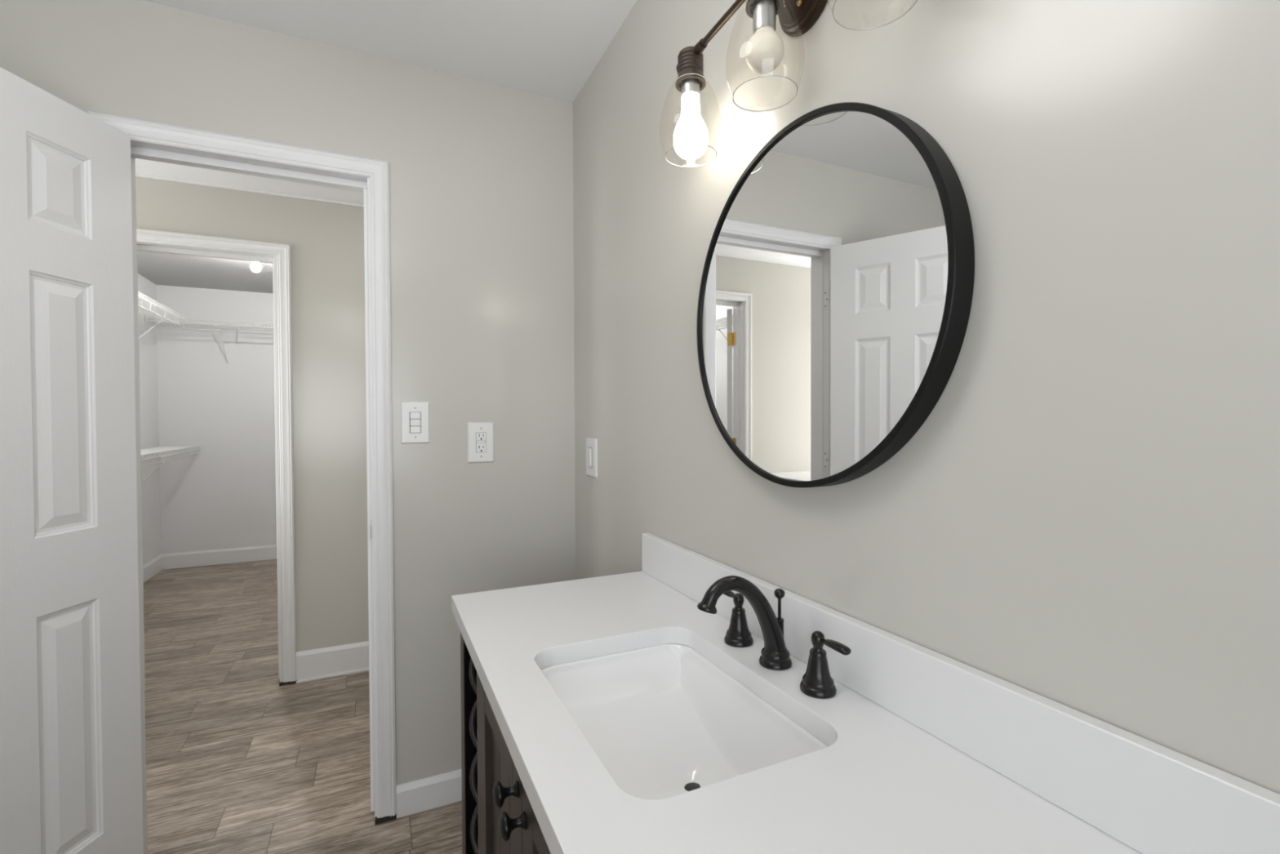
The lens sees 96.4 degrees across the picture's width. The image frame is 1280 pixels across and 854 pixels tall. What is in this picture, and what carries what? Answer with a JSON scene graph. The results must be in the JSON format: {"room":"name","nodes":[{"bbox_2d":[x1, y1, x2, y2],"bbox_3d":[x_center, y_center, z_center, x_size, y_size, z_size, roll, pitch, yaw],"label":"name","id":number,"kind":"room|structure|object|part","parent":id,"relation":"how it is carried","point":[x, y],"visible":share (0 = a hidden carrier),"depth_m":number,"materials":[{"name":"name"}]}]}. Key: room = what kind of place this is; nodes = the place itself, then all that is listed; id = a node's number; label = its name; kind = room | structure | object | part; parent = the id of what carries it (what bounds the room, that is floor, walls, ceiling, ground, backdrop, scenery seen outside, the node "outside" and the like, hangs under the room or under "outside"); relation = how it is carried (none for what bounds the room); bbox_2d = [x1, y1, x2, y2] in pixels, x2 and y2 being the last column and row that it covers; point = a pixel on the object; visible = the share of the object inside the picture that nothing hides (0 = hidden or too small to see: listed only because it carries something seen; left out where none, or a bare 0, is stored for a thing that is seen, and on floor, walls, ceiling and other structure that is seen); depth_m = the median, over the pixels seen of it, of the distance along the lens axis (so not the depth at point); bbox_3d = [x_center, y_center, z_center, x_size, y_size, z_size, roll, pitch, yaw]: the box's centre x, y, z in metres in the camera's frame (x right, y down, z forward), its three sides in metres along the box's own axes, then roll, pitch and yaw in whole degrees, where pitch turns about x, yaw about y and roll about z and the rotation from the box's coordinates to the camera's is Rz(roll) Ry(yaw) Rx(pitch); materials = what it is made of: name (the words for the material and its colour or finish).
{"room":"bathroom","nodes":[
{"label":"bathroom","id":0,"kind":"room"},
{"bbox_2d":[137,273,160,565],"bbox_3d":[-3.618,0.024,3.672,0.100,2.456,2.949,-1,1,-25],"label":"wall","id":1,"kind":"structure","parent":0,"point":[148,343],"depth_m":4.73,"materials":[{"name":"white paint"}]},
{"bbox_2d":[142,554,162,583],"bbox_3d":[-3.541,1.185,3.668,0.013,0.131,2.849,-1,1,-25],"label":"baseboard","id":2,"kind":"structure","parent":1,"relation":"attached to","point":[150,569],"depth_m":4.72,"materials":[{"name":"white paint"}]},
{"bbox_2d":[137,291,184,338],"bbox_3d":[-3.385,-0.712,3.639,0.312,0.337,1.955,-1,1,-25],"label":"wire shelf","id":3,"kind":"object","parent":1,"relation":"attached to","point":[146,308],"visible":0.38,"depth_m":4.23,"materials":[{"name":"white metal"}]},
{"bbox_3d":[-3.268,-0.800,3.692,0.009,0.009,1.952,-1,1,-25],"label":"hanging rod","id":4,"kind":"part","parent":3,"relation":"part of","materials":[{"name":"white metal"}]},
{"bbox_3d":[-3.249,-0.861,3.701,0.010,0.038,1.952,-1,1,-25],"label":"rail","id":5,"kind":"part","parent":3,"relation":"part of","materials":[{"name":"white metal"}]},
{"bbox_2d":[141,445,200,483],"bbox_3d":[-3.496,0.348,3.883,0.292,0.337,2.464,-1,1,-25],"label":"wire shelf","id":6,"kind":"object","parent":1,"relation":"attached to","point":[160,449],"visible":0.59,"depth_m":4.41,"materials":[{"name":"white metal"}]},
{"bbox_3d":[-3.389,0.260,3.932,0.009,0.009,2.461,-1,1,-25],"label":"hanging rod","id":7,"kind":"part","parent":6,"relation":"part of","materials":[{"name":"white metal"}]},
{"bbox_3d":[-3.369,0.199,3.940,0.010,0.038,2.461,-1,1,-25],"label":"rail","id":8,"kind":"part","parent":6,"relation":"part of","materials":[{"name":"white metal"}]},
{"bbox_2d":[137,250,273,293],"bbox_3d":[-2.760,-1.244,4.053,2.005,0.060,2.949,-1,1,-25],"label":"ceiling","id":9,"kind":"structure","parent":0,"point":[160,268],"depth_m":4.51,"materials":[{"name":"white paint"}]},
{"bbox_2d":[250,262,261,272],"bbox_3d":[-2.639,-1.137,3.932,0.112,0.148,0.112,-1,1,-25],"label":"bulb","id":10,"kind":"object","parent":9,"relation":"attached to","point":[255,267],"visible":0.43,"depth_m":3.91,"materials":[{"name":"white glass"}]},
{"bbox_2d":[156,284,276,554],"bbox_3d":[-3.354,-0.004,5.365,1.805,2.456,0.100,-1,1,-25],"label":"wall","id":11,"kind":"structure","parent":0,"point":[223,496],"depth_m":5.11,"materials":[{"name":"white paint"}]},
{"bbox_2d":[145,315,273,363],"bbox_3d":[-3.269,-0.743,5.170,1.793,0.337,0.307,-1,1,-25],"label":"wire shelf","id":12,"kind":"object","parent":11,"relation":"attached to","point":[146,317],"visible":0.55,"depth_m":4.90,"materials":[{"name":"white metal"}]},
{"bbox_3d":[-3.216,-0.829,5.053,1.790,0.009,0.009,-1,1,-25],"label":"hanging rod","id":13,"kind":"part","parent":12,"relation":"part of","materials":[{"name":"white metal"}]},
{"bbox_3d":[-3.208,-0.889,5.033,1.790,0.038,0.010,-1,1,-25],"label":"rail","id":14,"kind":"part","parent":12,"relation":"part of","materials":[{"name":"white metal"}]},
{"bbox_2d":[161,544,276,569],"bbox_3d":[-3.325,1.158,5.332,1.805,0.131,0.013,-1,1,-25],"label":"baseboard","id":15,"kind":"structure","parent":11,"relation":"attached to","point":[206,557],"depth_m":5.12,"materials":[{"name":"white paint"}]},
{"bbox_2d":[135,176,368,651],"bbox_3d":[-1.789,-0.015,2.829,4.600,2.543,0.120,-1,1,-25],"label":"wall","id":16,"kind":"structure","parent":0,"point":[326,240],"depth_m":2.85,"materials":[{"name":"grey paint"}]},
{"bbox_2d":[137,266,145,690],"bbox_3d":[-2.589,0.221,2.805,0.594,2.035,0.044,0,1,31],"label":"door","id":17,"kind":"structure","parent":16,"relation":"in","point":[137,266],"depth_m":2.67,"materials":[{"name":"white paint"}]},
{"bbox_2d":[136,228,297,685],"bbox_3d":[-2.046,0.188,2.702,0.734,2.142,0.138,-1,1,-25],"label":"trim","id":18,"kind":"structure","parent":16,"relation":"attached to","point":[278,255],"depth_m":2.78,"materials":[{"name":"white paint"}]},
{"bbox_2d":[135,158,364,207],"bbox_3d":[-1.754,-1.150,2.727,4.600,0.069,0.066,-1,1,-25],"label":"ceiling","id":19,"kind":"structure","parent":16,"relation":"attached to","point":[148,169],"depth_m":2.68,"materials":[{"name":"white paint"}]},
{"bbox_2d":[296,640,368,683],"bbox_3d":[-0.679,1.171,3.283,2.230,0.147,0.019,-1,1,-25],"label":"baseboard","id":20,"kind":"structure","parent":16,"relation":"attached to","point":[352,658],"depth_m":2.88,"materials":[{"name":"white paint"}]},
{"bbox_2d":[0,0,575,813],"bbox_3d":[-1.263,0.051,1.698,4.600,2.443,0.120,-1,1,-25],"label":"wall","id":21,"kind":"structure","parent":0,"point":[481,173],"depth_m":1.90,"materials":[{"name":"grey paint"}]},
{"bbox_2d":[0,66,143,853],"bbox_3d":[-1.381,0.251,1.241,0.169,2.042,0.600,0,1,2],"label":"door","id":22,"kind":"structure","parent":21,"relation":"in","point":[71,762],"depth_m":1.35,"materials":[{"name":"white paint"}]},
{"bbox_2d":[87,111,396,853],"bbox_3d":[-1.156,0.215,1.750,0.732,2.112,0.155,-1,1,-25],"label":"trim","id":23,"kind":"structure","parent":21,"relation":"attached to","point":[149,140],"depth_m":1.81,"materials":[{"name":"white paint"}]},
{"bbox_3d":[-1.185,0.207,1.812,0.732,2.098,0.018,-1,1,-25],"label":"casing","id":24,"kind":"part","parent":23,"relation":"part of","materials":[{"name":"white paint"}]},
{"bbox_3d":[-0.864,0.334,1.837,0.004,0.060,0.038,-1,1,-25],"label":"strike plate","id":25,"kind":"part","parent":23,"relation":"part of","materials":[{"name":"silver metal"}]},
{"bbox_2d":[400,401,429,443],"bbox_3d":[-0.734,-0.015,1.870,0.087,0.136,0.010,-1,1,-25],"label":"light switch","id":26,"kind":"object","parent":21,"relation":"attached to","point":[415,415],"visible":1,"depth_m":1.87,"materials":[{"name":"white plastic"}]},
{"bbox_2d":[395,768,462,817],"bbox_3d":[-0.512,1.214,1.989,0.616,0.100,0.013,-1,1,-25],"label":"baseboard","id":27,"kind":"structure","parent":21,"relation":"attached to","point":[444,788],"depth_m":1.90,"materials":[{"name":"white paint"}]},
{"bbox_2d":[467,422,493,462],"bbox_3d":[-0.544,0.053,1.960,0.087,0.137,0.009,-1,1,-25],"label":"wall outlet","id":28,"kind":"object","parent":21,"relation":"attached to","point":[480,434],"visible":1,"depth_m":1.96,"materials":[{"name":"white plastic"}]},
{"bbox_2d":[475,432,486,452],"bbox_3d":[-0.543,0.053,1.957,0.034,0.068,0.003,-1,1,-25],"label":"socket","id":29,"kind":"object","parent":28,"relation":"attached to","point":[481,437],"depth_m":1.96,"materials":[{"name":"grey plastic"}]},
{"bbox_2d":[142,559,462,853],"bbox_3d":[-1.489,1.290,2.215,4.600,0.050,7.417,-1,1,-25],"label":"floor","id":30,"kind":"structure","parent":0,"point":[239,761],"depth_m":2.29,"materials":[{"name":"brown wood"}]},
{"bbox_2d":[460,631,551,853],"bbox_3d":[0.040,0.854,0.874,0.506,0.851,1.228,-1,1,-25],"label":"vanity cabinet","id":31,"kind":"object","parent":30,"relation":"on","point":[499,816],"visible":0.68,"depth_m":1.04,"materials":[{"name":"brown wood"}]},
{"bbox_3d":[-0.149,0.857,0.786,0.020,0.851,1.228,-1,1,-25],"label":"frame","id":32,"kind":"part","parent":31,"relation":"part of","materials":[{"name":"brown wood"}]},
{"bbox_3d":[-0.323,0.799,1.220,0.075,0.732,0.075,-1,1,-25],"label":"twisted post","id":33,"kind":"part","parent":31,"relation":"part of","materials":[{"name":"brown wood"}]},
{"bbox_3d":[-0.223,0.811,0.941,0.019,0.701,0.344,-1,1,-25],"label":"door","id":34,"kind":"part","parent":31,"relation":"part of","materials":[{"name":"brown wood"}]},
{"bbox_3d":[-0.219,0.811,0.943,0.005,0.587,0.229,-1,1,-25],"label":"panel","id":35,"kind":"part","parent":31,"relation":"part of","materials":[{"name":"brown wood"}]},
{"bbox_3d":[-0.185,0.503,0.789,0.034,0.033,0.033,-1,1,-25],"label":"knob","id":36,"kind":"part","parent":31,"relation":"part of","materials":[{"name":"black metal"}]},
{"bbox_3d":[-0.167,0.521,0.751,0.034,0.033,0.033,-1,1,-25],"label":"knob","id":37,"kind":"part","parent":31,"relation":"part of","materials":[{"name":"black metal"}]},
{"bbox_3d":[-0.077,0.816,0.627,0.019,0.701,0.344,-1,1,-25],"label":"door","id":38,"kind":"part","parent":31,"relation":"part of","materials":[{"name":"brown wood"}]},
{"bbox_2d":[451,570,1141,853],"bbox_3d":[0.054,0.412,0.873,0.508,0.033,1.239,-1,1,-25],"label":"countertop","id":39,"kind":"structure","parent":31,"relation":"on","point":[882,784],"depth_m":0.66,"materials":[{"name":"white stone"}]},
{"bbox_2d":[540,643,828,799],"bbox_3d":[0.038,0.491,0.870,0.317,0.126,0.458,-1,1,-25],"label":"sink","id":40,"kind":"object","parent":39,"relation":"in","point":[664,721],"visible":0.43,"depth_m":0.96,"materials":[{"name":"white ceramic"}]},
{"bbox_2d":[697,575,851,698],"bbox_3d":[0.170,0.316,0.926,0.175,0.157,0.331,-1,1,-25],"label":"faucet","id":41,"kind":"object","parent":39,"relation":"on","point":[817,682],"visible":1,"depth_m":0.92,"materials":[{"name":"black metal"}]},
{"bbox_3d":[0.169,0.318,1.068,0.020,0.031,0.073,-1,1,-25],"label":"lever","id":42,"kind":"part","parent":41,"relation":"part of","materials":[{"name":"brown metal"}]},
{"bbox_3d":[0.180,0.362,1.045,0.053,0.060,0.053,-1,1,-25],"label":"handle","id":43,"kind":"part","parent":41,"relation":"part of","materials":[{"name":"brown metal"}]},
{"bbox_3d":[0.168,0.307,0.925,0.162,0.140,0.037,-1,1,-25],"label":"spout","id":44,"kind":"part","parent":41,"relation":"part of","materials":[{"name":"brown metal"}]},
{"bbox_3d":[0.225,0.380,0.953,0.054,0.026,0.054,-1,1,-25],"label":"spout","id":45,"kind":"part","parent":41,"relation":"part of","materials":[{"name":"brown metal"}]},
{"bbox_3d":[0.233,0.332,0.955,0.018,0.124,0.018,-1,1,-25],"label":"lift rod","id":46,"kind":"part","parent":41,"relation":"part of","materials":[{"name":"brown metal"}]},
{"bbox_3d":[0.267,0.364,0.858,0.053,0.060,0.053,-1,1,-25],"label":"handle","id":47,"kind":"part","parent":41,"relation":"part of","materials":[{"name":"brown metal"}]},
{"bbox_3d":[0.278,0.322,0.833,0.020,0.031,0.073,-1,1,-25],"label":"lever","id":48,"kind":"part","parent":41,"relation":"part of","materials":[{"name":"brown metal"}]},
{"bbox_2d":[142,0,636,102],"bbox_3d":[-0.832,-1.188,0.738,4.600,0.060,4.448,-1,1,-25],"label":"ceiling","id":49,"kind":"structure","parent":0,"point":[548,48],"depth_m":1.69,"materials":[{"name":"white paint"}]},
{"bbox_2d":[573,0,1279,794],"bbox_3d":[0.479,0.059,0.676,0.100,2.443,3.200,-1,1,-25],"label":"wall","id":50,"kind":"structure","parent":0,"point":[1084,517],"depth_m":0.64,"materials":[{"name":"grey paint"}]},
{"bbox_2d":[586,437,597,477],"bbox_3d":[-0.167,0.103,1.935,0.012,0.129,0.098,-1,1,-25],"label":"dimmer switch","id":51,"kind":"object","parent":50,"relation":"attached to","point":[591,443],"visible":1,"depth_m":1.92,"materials":[{"name":"white plastic"}]},
{"bbox_2d":[588,447,592,467],"bbox_3d":[-0.168,0.103,1.935,0.002,0.069,0.035,-1,1,-25],"label":"switch","id":52,"kind":"object","parent":51,"relation":"attached to","point":[590,449],"depth_m":1.92,"materials":[{"name":"grey plastic"}]},
{"bbox_2d":[664,0,917,167],"bbox_3d":[0.211,-0.662,0.935,0.152,0.256,0.588,-1,1,-25],"label":"vanity light","id":53,"kind":"object","parent":50,"relation":"attached to","point":[764,51],"visible":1,"depth_m":0.97,"materials":[{"name":"brown metal"}]},
{"bbox_2d":[675,46,706,92],"bbox_3d":[0.101,-0.714,1.139,0.060,0.067,0.060,-1,1,-25],"label":"socket","id":54,"kind":"object","parent":53,"relation":"attached to","point":[690,66],"depth_m":1.12,"materials":[{"name":"brown metal"}]},
{"bbox_3d":[0.101,-0.598,1.141,0.070,0.122,0.070,-1,1,-25],"label":"bulb","id":55,"kind":"part","parent":53,"relation":"part of","materials":[{"name":"white glass"}]},
{"bbox_2d":[745,0,783,18],"bbox_3d":[0.201,-0.711,0.923,0.060,0.067,0.060,-1,1,-25],"label":"socket","id":56,"kind":"object","parent":53,"relation":"attached to","point":[752,6],"depth_m":0.92,"materials":[{"name":"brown metal"}]},
{"bbox_3d":[0.201,-0.618,0.925,0.062,0.087,0.062,-1,1,-25],"label":"bulb","id":57,"kind":"part","parent":53,"relation":"part of","materials":[{"name":"white glass"}]},
{"bbox_2d":[697,102,974,487],"bbox_3d":[0.265,-0.202,0.963,0.037,0.604,0.604,-1,1,-25],"label":"mirror","id":58,"kind":"object","parent":50,"relation":"attached to","point":[836,293],"visible":1,"depth_m":0.87,"materials":[{"name":"black metal"}]},
{"bbox_2d":[641,533,1279,853],"bbox_3d":[0.275,0.343,0.975,0.020,0.102,1.239,-1,1,-25],"label":"backsplash","id":59,"kind":"structure","parent":50,"relation":"attached to","point":[1150,797],"depth_m":0.62,"materials":[{"name":"white stone"}]}
]}

